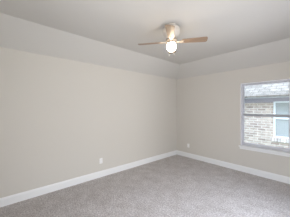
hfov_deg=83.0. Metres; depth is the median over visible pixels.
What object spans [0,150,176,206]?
baseboard
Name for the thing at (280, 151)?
window
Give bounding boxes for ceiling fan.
[138,23,207,55]
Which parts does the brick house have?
brick sill, pane, pane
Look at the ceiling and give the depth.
2.61 m
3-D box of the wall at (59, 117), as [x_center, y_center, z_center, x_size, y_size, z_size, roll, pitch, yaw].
[-0.876,0.279,3.761,5.240,2.458,0.140,0,0,-41]
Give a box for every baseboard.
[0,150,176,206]
[177,150,289,183]
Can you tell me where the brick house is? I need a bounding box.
[244,82,288,147]
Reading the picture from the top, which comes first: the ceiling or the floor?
the ceiling
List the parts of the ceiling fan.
blade, blade, lamp shade, blade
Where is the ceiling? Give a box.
[0,0,289,78]
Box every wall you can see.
[0,47,176,197]
[177,61,289,176]
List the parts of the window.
sill, meeting rail, sash, sash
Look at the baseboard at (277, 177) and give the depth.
3.91 m
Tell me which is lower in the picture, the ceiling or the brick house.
the brick house
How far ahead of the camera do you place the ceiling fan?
2.38 m
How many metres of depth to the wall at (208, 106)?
4.26 m
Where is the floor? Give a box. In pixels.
[0,154,289,216]
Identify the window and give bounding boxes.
[238,79,289,156]

